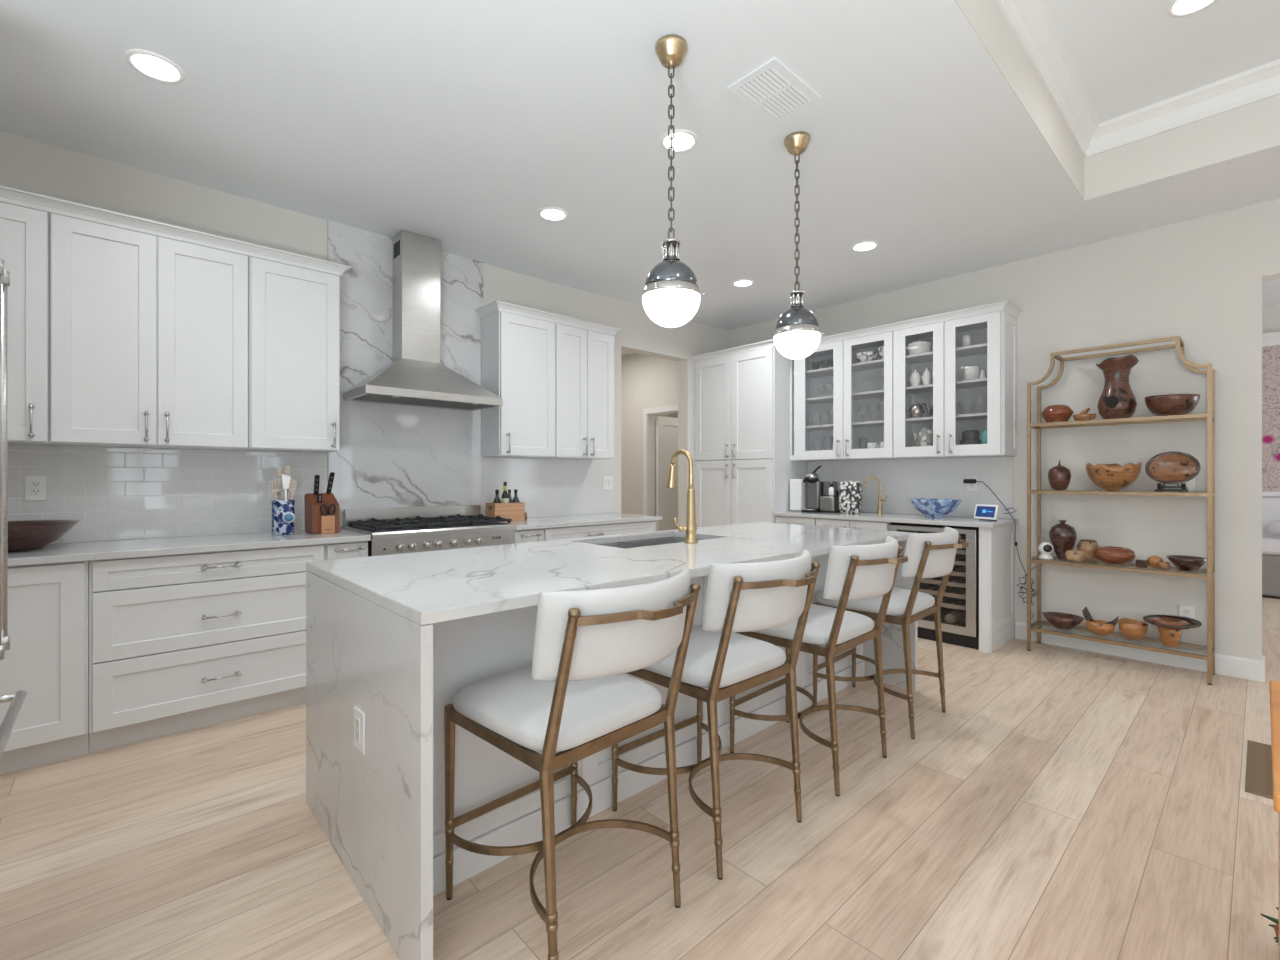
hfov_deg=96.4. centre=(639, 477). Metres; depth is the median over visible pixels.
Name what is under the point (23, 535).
wooden bowl
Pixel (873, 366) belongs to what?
shelf
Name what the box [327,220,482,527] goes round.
backsplash
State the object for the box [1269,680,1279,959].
base cabinet
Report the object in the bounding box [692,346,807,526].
pantry cabinet
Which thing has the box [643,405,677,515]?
door frame
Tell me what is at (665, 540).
basin
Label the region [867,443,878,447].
coffee mug
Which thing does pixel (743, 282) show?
recessed light
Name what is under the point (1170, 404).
wooden bowl
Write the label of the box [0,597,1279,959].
floor
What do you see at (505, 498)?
condiment bottle
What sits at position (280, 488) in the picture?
utensil
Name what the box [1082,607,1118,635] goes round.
bowl
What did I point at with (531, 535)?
drawer
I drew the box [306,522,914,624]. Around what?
island countertop
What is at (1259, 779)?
floor vent
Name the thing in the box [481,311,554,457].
upper cabinet
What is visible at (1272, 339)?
picture frame
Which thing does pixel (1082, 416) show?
wooden dish
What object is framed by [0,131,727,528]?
wall
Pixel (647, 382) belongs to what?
wall
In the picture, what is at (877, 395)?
shelf
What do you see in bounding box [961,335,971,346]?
canister
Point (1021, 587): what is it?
cord
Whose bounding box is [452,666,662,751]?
seat cushion
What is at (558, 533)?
base cabinet
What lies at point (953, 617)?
wine bottle
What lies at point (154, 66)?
recessed light
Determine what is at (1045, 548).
security camera
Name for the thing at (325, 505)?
scissors
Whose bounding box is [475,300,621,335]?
crown molding
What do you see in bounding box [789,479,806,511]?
canister
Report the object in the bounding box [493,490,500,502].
condiment bottle
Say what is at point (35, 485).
socket
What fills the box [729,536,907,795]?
counter stool
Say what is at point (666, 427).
door
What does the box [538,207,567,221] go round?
recessed light
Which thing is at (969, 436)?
pot
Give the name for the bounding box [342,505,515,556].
range
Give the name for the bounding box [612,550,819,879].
counter stool
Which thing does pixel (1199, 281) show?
wall
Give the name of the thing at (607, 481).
wall switch
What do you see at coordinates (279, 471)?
utensil
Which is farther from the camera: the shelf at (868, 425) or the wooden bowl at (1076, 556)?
the shelf at (868, 425)
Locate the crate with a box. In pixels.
[485,502,524,520]
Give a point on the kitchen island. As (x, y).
(394, 637)
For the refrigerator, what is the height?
1.800 m
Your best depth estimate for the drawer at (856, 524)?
4.77 m
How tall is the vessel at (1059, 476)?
0.213 m
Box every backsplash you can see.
[8,444,327,543]
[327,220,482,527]
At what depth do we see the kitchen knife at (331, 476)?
3.49 m
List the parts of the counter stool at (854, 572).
leg, foot rail, leg, seat frame, leg, rail, leg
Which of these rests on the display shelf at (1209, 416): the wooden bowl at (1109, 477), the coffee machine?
the wooden bowl at (1109, 477)
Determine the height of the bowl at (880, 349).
0.110 m
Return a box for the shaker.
[979,370,985,378]
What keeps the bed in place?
on the floor
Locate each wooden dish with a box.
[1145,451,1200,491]
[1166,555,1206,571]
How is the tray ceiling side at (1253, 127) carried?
attached to the ceiling at (454, 123)
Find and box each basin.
[595,542,643,547]
[621,536,703,545]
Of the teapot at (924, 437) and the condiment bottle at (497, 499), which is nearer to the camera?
the condiment bottle at (497, 499)
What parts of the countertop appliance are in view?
water tank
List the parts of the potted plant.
pot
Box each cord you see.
[963,479,1033,618]
[1016,554,1050,605]
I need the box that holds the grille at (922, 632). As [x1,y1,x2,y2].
[917,627,978,649]
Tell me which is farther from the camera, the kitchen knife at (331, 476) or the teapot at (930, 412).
the teapot at (930, 412)
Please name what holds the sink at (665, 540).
in the island countertop
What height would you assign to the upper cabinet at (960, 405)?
1.077 m
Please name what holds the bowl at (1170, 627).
on the display shelf at (1209, 416)
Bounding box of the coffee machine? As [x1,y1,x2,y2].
[801,466,823,512]
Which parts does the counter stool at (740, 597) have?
leg, foot rail, leg, seat frame, leg, rail, leg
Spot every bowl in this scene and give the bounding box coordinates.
[8,520,79,551]
[855,351,877,361]
[877,346,883,358]
[909,498,961,517]
[1042,612,1083,629]
[1065,550,1084,562]
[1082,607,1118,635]
[1085,462,1141,490]
[1093,546,1135,564]
[1143,615,1201,646]
[1144,394,1199,415]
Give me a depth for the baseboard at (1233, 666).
3.82 m
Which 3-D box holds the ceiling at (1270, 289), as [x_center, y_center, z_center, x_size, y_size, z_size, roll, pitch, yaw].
[6.249,-1.925,4.048,4.160,0.080,5.700,0,0,-43]
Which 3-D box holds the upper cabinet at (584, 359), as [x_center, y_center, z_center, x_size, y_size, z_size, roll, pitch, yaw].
[-0.535,-0.700,4.835,0.610,1.080,0.357,0,0,-43]
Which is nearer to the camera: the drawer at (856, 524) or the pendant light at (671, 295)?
the pendant light at (671, 295)
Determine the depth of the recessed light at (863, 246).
4.12 m
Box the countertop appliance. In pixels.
[819,481,839,512]
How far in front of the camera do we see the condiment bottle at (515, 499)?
4.40 m
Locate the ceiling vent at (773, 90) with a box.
[727,57,821,123]
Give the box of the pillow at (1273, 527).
[1265,520,1279,536]
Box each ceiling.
[0,0,1279,355]
[1262,279,1279,305]
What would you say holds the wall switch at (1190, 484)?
attached to the wall at (1199, 281)
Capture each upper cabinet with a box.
[0,202,53,445]
[49,212,248,449]
[240,256,339,452]
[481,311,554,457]
[543,323,613,459]
[790,331,903,460]
[893,311,1016,458]
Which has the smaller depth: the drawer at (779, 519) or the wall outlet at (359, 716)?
the wall outlet at (359, 716)
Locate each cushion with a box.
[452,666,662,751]
[531,567,690,681]
[642,625,785,687]
[702,550,810,632]
[751,604,873,645]
[817,587,934,616]
[823,536,898,599]
[901,527,958,578]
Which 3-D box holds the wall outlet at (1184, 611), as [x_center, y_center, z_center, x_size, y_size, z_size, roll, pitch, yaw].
[3.541,0.890,3.705,0.009,0.118,0.074,0,0,-43]
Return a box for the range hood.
[343,229,502,410]
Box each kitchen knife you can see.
[314,475,319,494]
[317,495,321,502]
[326,472,334,493]
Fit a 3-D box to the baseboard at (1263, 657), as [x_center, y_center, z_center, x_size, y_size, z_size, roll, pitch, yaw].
[3.818,1.173,3.503,0.156,0.125,0.012,0,0,-43]
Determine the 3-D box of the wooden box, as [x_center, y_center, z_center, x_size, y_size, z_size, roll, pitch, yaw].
[3.242,0.555,3.695,0.055,0.050,0.056,0,0,-43]
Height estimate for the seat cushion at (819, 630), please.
0.090 m
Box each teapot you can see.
[906,401,928,417]
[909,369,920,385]
[913,425,932,446]
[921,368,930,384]
[925,405,932,416]
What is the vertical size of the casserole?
0.127 m
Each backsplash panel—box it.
[483,457,613,517]
[808,457,1013,518]
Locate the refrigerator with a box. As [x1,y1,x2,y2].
[0,259,26,758]
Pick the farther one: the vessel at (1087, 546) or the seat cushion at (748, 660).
the vessel at (1087, 546)
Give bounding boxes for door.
[656,416,677,530]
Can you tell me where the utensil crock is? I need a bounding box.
[272,499,294,534]
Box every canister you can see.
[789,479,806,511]
[839,481,861,513]
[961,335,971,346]
[963,366,979,379]
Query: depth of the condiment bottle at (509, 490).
4.38 m
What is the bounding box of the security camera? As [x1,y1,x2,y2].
[1038,542,1053,559]
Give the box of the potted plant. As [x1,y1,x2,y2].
[1260,907,1277,942]
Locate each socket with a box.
[31,481,40,494]
[356,717,359,742]
[1183,609,1189,617]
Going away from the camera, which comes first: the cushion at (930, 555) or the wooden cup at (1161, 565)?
the cushion at (930, 555)
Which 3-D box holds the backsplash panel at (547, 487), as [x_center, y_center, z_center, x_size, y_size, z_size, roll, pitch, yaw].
[-0.733,0.085,4.886,1.324,0.488,0.012,0,0,-43]
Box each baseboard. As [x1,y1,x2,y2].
[1015,622,1261,681]
[1262,656,1264,681]
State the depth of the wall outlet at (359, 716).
1.68 m
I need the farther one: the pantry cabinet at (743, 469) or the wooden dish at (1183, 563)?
the pantry cabinet at (743, 469)
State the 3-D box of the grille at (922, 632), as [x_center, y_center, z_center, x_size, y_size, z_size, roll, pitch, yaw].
[2.313,1.191,4.426,0.273,0.088,0.636,0,0,-43]
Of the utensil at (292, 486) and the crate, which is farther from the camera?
the crate
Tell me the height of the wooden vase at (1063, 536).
0.276 m
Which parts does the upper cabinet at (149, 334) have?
door, handle, handle, door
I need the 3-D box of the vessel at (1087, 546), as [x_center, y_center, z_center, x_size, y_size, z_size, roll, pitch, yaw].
[3.137,0.507,4.005,0.124,0.146,0.124,0,0,-43]
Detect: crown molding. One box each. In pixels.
[0,185,350,276]
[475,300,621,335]
[690,300,1021,361]
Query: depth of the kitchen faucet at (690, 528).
2.80 m
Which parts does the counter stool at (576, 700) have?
leg, foot rail, seat frame, leg, leg, rail, leg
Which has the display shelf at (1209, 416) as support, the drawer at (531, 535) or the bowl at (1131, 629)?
the bowl at (1131, 629)
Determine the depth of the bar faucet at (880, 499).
5.03 m
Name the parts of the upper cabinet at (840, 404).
door, handle, handle, door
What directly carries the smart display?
on the countertop at (864, 516)
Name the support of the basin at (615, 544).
in the sink at (665, 540)
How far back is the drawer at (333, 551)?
3.22 m
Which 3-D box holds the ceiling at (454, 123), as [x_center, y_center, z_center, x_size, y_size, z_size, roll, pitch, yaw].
[1.690,-1.910,2.166,7.820,0.490,13.300,0,0,-43]
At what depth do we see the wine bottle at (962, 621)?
4.25 m
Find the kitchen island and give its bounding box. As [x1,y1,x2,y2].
[306,522,916,959]
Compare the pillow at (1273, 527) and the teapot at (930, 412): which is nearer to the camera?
the teapot at (930, 412)
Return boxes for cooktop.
[342,522,515,539]
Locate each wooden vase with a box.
[1049,520,1076,559]
[1096,355,1138,418]
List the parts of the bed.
mattress, headboard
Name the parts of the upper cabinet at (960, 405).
door, handle, handle, door, cabinet end panel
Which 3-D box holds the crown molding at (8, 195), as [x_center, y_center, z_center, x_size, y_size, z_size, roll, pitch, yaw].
[-2.494,-1.255,3.039,1.683,0.056,0.349,0,0,-43]
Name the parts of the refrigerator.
handle, handle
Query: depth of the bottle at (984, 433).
4.30 m
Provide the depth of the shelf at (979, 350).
4.61 m
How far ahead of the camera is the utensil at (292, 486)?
3.34 m
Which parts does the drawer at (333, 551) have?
handle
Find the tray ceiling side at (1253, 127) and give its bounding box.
[954,0,1279,200]
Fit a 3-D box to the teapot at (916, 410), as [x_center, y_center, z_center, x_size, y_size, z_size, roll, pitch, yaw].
[2.273,-0.558,4.712,0.119,0.140,0.184,0,0,-12]
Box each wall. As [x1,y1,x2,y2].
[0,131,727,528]
[621,353,677,515]
[728,199,1279,660]
[1262,304,1279,496]
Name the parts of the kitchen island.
waterfall panel, seating panel, seating panel, board, seating panel, seating panel, waterfall panel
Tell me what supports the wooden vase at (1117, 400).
on the display shelf at (1209, 416)
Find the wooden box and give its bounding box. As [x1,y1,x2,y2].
[1136,559,1147,567]
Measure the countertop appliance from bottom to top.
0.285 m
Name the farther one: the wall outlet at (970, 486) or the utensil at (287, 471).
the wall outlet at (970, 486)
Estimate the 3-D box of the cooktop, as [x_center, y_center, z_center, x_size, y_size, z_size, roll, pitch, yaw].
[-1.394,0.338,3.812,0.929,0.040,0.604,0,0,-43]
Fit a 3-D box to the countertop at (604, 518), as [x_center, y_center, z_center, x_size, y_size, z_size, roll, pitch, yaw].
[-0.549,0.346,4.626,1.406,0.032,0.644,0,0,-43]
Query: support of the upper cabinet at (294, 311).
attached to the wall at (26, 164)
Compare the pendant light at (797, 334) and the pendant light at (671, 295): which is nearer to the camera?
the pendant light at (671, 295)
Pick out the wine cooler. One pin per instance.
(961, 593)
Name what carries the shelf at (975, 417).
attached to the upper cabinet at (960, 405)
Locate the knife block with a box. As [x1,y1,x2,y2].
[304,493,339,533]
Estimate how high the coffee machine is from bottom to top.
0.431 m
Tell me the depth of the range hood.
3.88 m
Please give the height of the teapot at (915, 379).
0.150 m
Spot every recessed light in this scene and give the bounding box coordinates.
[124,49,185,83]
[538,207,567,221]
[660,129,697,152]
[732,279,753,286]
[851,241,878,251]
[1167,0,1217,16]
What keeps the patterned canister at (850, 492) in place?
on the countertop at (864, 516)
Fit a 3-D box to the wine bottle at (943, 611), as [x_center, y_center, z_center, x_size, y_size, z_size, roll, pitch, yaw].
[2.365,1.073,4.512,0.300,0.076,0.076,0,0,-43]
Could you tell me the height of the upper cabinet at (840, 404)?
1.077 m
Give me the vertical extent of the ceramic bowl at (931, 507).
0.149 m
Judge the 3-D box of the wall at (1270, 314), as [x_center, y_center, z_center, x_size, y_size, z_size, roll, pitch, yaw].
[6.249,-0.415,4.048,4.160,3.300,5.700,0,0,-43]
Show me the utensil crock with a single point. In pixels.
(283, 511)
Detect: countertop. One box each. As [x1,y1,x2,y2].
[8,528,370,565]
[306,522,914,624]
[502,513,661,529]
[773,511,1017,527]
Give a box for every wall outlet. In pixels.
[25,476,46,500]
[354,705,364,754]
[967,476,976,490]
[1179,605,1194,618]
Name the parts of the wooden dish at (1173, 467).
dish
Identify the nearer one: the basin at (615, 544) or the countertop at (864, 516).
the basin at (615, 544)
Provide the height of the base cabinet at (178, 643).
0.871 m
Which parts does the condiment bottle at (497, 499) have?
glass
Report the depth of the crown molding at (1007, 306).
4.75 m
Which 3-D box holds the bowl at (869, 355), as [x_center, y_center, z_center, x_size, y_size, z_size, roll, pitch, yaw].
[2.006,-1.051,5.058,0.200,0.085,0.200,0,0,-43]
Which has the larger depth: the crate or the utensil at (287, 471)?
the crate
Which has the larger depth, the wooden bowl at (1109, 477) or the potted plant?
the wooden bowl at (1109, 477)
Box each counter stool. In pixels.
[444,567,700,959]
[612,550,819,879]
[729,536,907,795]
[813,527,967,738]
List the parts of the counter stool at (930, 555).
leg, foot rail, leg, seat frame, leg, leg, rail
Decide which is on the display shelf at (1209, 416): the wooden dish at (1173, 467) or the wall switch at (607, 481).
the wooden dish at (1173, 467)
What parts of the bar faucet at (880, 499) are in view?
spout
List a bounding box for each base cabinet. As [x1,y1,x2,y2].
[0,561,88,774]
[89,544,324,753]
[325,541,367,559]
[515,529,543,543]
[543,521,655,540]
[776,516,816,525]
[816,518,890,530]
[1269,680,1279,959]
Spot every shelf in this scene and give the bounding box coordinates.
[793,359,883,377]
[793,390,883,404]
[793,420,883,430]
[906,343,986,363]
[906,378,986,393]
[906,413,986,423]
[1027,336,1214,684]
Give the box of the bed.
[1262,497,1279,598]
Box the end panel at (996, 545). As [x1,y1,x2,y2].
[979,524,1014,652]
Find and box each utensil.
[271,482,278,499]
[274,481,281,499]
[276,468,282,499]
[281,474,290,499]
[283,465,291,499]
[289,479,296,499]
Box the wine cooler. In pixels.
[889,522,978,649]
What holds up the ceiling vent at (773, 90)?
in the ceiling at (454, 123)
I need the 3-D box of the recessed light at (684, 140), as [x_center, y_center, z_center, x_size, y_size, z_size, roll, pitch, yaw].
[0.193,-1.661,2.831,0.190,0.008,0.190,0,0,-43]
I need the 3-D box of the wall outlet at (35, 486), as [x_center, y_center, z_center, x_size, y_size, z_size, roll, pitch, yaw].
[-2.970,0.053,2.812,0.074,0.122,0.009,0,0,-43]
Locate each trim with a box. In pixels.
[997,0,1279,157]
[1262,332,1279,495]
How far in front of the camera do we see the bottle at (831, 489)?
5.17 m
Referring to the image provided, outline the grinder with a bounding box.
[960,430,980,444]
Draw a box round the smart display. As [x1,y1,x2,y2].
[974,504,998,520]
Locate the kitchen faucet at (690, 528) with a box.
[666,449,697,542]
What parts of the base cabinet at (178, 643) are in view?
drawer, drawer, drawer, handle, handle, handle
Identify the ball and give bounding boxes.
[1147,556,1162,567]
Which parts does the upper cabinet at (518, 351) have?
handle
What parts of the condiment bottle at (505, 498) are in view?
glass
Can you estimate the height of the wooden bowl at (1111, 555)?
0.112 m
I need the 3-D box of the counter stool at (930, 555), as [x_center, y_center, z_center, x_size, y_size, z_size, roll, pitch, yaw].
[1.324,0.749,2.982,0.516,0.972,0.679,0,0,-45]
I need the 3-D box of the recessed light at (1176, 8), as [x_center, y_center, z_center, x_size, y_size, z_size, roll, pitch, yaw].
[2.389,-2.051,2.455,0.190,0.008,0.190,0,0,-43]
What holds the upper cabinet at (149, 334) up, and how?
attached to the wall at (26, 164)
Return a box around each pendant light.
[641,34,705,327]
[773,132,823,359]
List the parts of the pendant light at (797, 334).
chain, globe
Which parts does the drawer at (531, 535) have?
handle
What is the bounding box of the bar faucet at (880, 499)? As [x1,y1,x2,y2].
[863,477,887,513]
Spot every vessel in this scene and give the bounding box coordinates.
[1048,460,1070,489]
[1077,539,1098,560]
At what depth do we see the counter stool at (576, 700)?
1.47 m
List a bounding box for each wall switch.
[603,477,612,488]
[1179,478,1194,491]
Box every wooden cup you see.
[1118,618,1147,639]
[1158,562,1169,569]
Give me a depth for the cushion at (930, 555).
2.69 m
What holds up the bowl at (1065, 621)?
on the display shelf at (1209, 416)
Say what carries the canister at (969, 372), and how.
on the upper cabinet at (960, 405)
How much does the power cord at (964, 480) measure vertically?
1.216 m
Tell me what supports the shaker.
on the upper cabinet at (960, 405)
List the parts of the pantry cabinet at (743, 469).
door, door, door, door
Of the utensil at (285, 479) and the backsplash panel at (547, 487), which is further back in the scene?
the backsplash panel at (547, 487)
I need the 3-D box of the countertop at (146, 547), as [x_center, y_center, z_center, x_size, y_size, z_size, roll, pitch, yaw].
[-2.393,0.346,2.930,1.724,0.032,0.644,0,0,-43]
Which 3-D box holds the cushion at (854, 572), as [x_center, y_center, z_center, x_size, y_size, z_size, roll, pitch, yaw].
[0.953,0.371,2.345,0.516,0.217,0.161,0,0,-44]
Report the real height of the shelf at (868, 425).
0.020 m
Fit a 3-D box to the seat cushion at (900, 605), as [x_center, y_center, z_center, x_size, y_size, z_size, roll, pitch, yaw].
[1.258,0.627,3.049,0.487,0.090,0.490,0,0,-45]
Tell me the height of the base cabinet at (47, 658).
0.871 m
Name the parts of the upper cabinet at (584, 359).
door, handle, door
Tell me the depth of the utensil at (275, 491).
3.27 m
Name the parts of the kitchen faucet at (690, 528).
lever, spout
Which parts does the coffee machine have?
lever arm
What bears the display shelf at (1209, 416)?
on the floor
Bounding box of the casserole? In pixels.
[907,340,931,354]
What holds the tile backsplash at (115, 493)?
attached to the wall at (26, 164)
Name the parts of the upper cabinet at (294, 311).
handle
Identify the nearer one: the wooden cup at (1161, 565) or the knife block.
the knife block
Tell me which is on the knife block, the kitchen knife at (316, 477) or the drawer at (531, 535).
the kitchen knife at (316, 477)
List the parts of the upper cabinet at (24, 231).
handle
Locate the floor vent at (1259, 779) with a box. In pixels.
[1245,740,1272,798]
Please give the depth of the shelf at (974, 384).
4.61 m
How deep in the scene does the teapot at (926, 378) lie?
4.65 m
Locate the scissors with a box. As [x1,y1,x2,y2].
[320,504,335,515]
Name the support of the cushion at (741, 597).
on the counter stool at (740, 597)
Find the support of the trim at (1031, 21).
attached to the ceiling at (454, 123)
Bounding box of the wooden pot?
[1041,405,1073,422]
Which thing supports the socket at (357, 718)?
attached to the wall outlet at (359, 716)
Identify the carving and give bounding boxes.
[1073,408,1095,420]
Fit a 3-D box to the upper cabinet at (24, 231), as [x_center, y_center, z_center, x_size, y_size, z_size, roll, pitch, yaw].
[-2.964,-0.700,2.601,0.396,1.080,0.357,0,0,-43]
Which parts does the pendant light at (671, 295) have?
globe, chain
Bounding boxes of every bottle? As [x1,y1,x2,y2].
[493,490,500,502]
[501,482,508,502]
[508,489,512,502]
[513,489,518,502]
[829,484,833,495]
[928,608,948,619]
[944,611,964,623]
[959,615,965,625]
[981,430,986,443]
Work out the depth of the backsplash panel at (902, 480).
4.88 m
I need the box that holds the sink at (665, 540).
[595,536,703,547]
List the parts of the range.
knob, knob, knob, knob, control panel, knob, knob, knob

